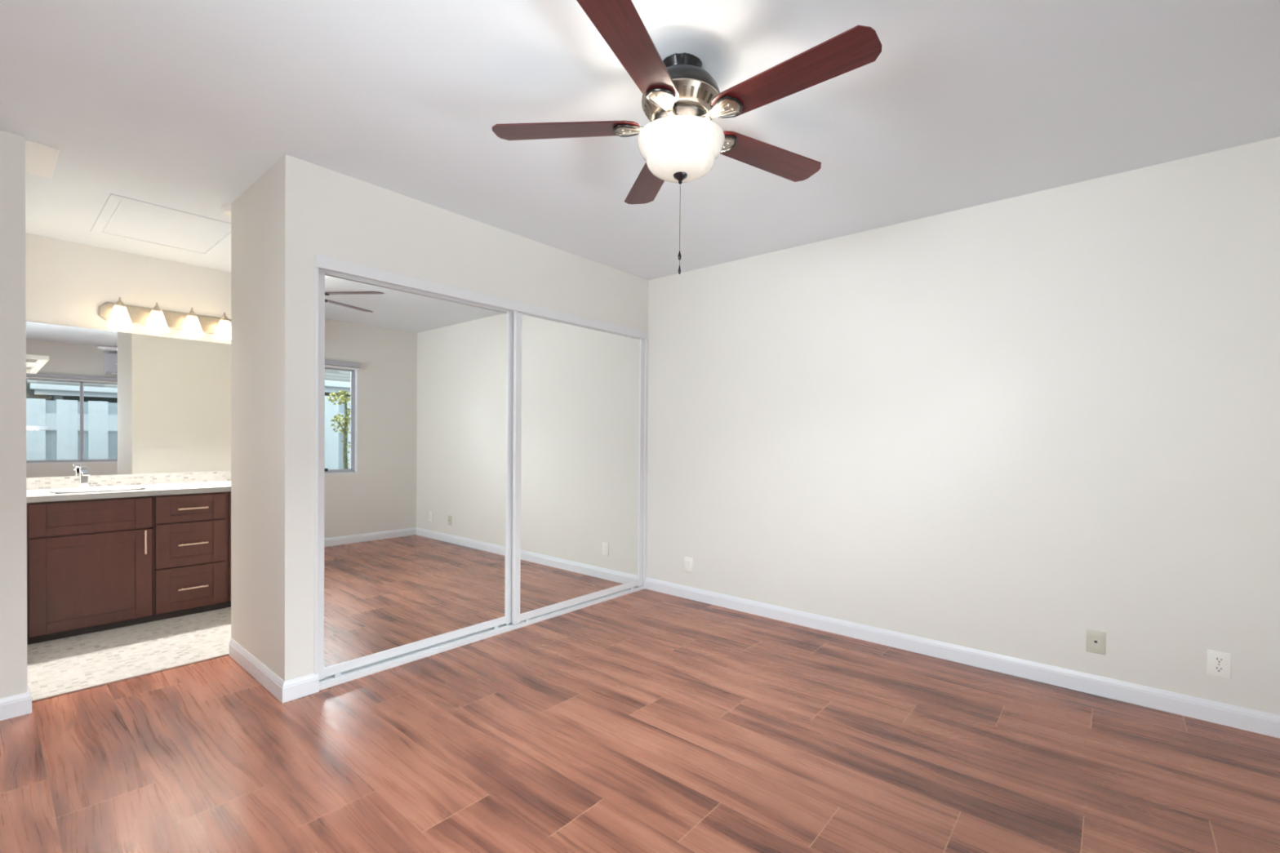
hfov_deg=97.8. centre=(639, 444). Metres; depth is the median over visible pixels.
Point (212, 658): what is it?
trim
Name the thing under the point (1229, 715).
baseboard
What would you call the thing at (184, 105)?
ceiling
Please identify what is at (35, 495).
countertop
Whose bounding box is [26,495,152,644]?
base cabinet
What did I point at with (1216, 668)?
receptacle
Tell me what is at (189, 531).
base cabinet
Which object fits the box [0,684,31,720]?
baseboard
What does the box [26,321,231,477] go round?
vanity mirror
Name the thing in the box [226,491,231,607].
base cabinet
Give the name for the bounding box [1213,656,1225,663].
receptacle
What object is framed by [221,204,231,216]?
smoke detector
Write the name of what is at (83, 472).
faucet
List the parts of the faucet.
lever, spout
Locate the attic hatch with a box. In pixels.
[90,193,231,257]
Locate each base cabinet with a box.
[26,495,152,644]
[152,491,226,621]
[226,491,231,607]
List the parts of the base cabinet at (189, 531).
drawer, drawer, drawer, handle, handle, handle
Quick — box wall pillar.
[231,154,315,681]
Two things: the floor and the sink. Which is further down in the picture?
the floor
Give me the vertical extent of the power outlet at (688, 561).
0.108 m
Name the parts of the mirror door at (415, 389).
rail, rail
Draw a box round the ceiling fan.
[492,0,881,274]
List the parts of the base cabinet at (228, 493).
door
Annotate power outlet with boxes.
[684,556,692,573]
[1206,649,1231,679]
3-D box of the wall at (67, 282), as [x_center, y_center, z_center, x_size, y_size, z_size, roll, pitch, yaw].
[-3.228,-0.102,4.302,0.100,2.440,2.339,1,1,40]
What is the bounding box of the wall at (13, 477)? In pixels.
[0,130,27,698]
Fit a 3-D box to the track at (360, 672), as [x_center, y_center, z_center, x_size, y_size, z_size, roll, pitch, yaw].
[-0.784,1.136,3.542,0.107,0.025,2.388,1,1,40]
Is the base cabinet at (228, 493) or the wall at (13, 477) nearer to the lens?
the wall at (13, 477)
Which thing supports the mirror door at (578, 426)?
on the track at (360, 672)
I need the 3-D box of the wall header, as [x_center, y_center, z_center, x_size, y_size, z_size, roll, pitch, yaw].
[-0.759,-1.081,3.532,0.115,0.422,2.414,1,1,40]
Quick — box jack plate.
[1085,628,1106,654]
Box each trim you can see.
[31,653,229,702]
[314,266,318,675]
[640,333,648,589]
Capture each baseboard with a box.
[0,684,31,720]
[228,638,319,702]
[644,577,1279,737]
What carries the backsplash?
attached to the wall at (67, 282)
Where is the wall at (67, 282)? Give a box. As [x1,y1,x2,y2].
[25,233,231,478]
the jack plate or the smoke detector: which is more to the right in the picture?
the jack plate
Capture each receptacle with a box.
[686,560,689,569]
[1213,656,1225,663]
[1213,665,1224,672]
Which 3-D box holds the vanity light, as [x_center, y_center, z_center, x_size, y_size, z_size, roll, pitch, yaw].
[-3.301,-0.889,3.990,0.170,0.196,0.800,1,1,40]
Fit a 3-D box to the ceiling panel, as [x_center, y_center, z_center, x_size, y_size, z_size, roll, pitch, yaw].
[-2.741,-1.295,2.549,0.428,0.006,0.100,1,1,40]
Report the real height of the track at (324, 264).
0.062 m
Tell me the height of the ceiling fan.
0.693 m
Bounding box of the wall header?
[315,164,648,333]
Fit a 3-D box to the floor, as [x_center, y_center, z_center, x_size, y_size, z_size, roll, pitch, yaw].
[-1.040,1.190,2.260,6.115,0.060,4.970,1,1,40]
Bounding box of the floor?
[0,588,1279,852]
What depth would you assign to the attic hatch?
3.35 m
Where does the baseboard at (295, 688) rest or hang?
attached to the wall pillar
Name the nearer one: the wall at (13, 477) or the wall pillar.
the wall at (13, 477)
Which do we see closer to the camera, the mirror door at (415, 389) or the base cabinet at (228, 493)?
the mirror door at (415, 389)
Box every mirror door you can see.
[317,271,513,679]
[511,310,644,624]
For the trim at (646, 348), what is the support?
attached to the wall at (1018, 427)
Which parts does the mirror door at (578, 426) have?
rail, rail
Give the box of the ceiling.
[0,0,1279,279]
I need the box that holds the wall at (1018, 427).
[646,137,1279,715]
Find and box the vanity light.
[98,297,231,340]
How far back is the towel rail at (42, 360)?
3.19 m
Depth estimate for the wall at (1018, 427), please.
2.85 m
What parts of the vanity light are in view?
lamp shade, lamp shade, lamp shade, lamp shade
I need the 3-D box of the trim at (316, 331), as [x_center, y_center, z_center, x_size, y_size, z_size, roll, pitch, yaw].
[-1.542,0.167,2.626,0.114,1.970,0.015,1,1,40]
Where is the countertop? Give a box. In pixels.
[26,480,231,502]
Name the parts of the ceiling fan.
blade, blade, blade arm, blade, blade arm, pull chain, lamp shade, blade arm, blade arm, blade, blade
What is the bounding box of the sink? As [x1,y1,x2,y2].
[50,485,146,493]
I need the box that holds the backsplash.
[26,471,231,489]
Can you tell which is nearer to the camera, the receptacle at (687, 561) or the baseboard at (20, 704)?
the baseboard at (20, 704)
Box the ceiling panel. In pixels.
[25,139,58,178]
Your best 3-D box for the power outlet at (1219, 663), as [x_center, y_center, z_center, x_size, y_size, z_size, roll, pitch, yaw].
[2.468,0.937,2.381,0.072,0.108,0.008,1,1,40]
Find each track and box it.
[315,253,646,339]
[319,586,644,690]
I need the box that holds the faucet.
[76,466,90,487]

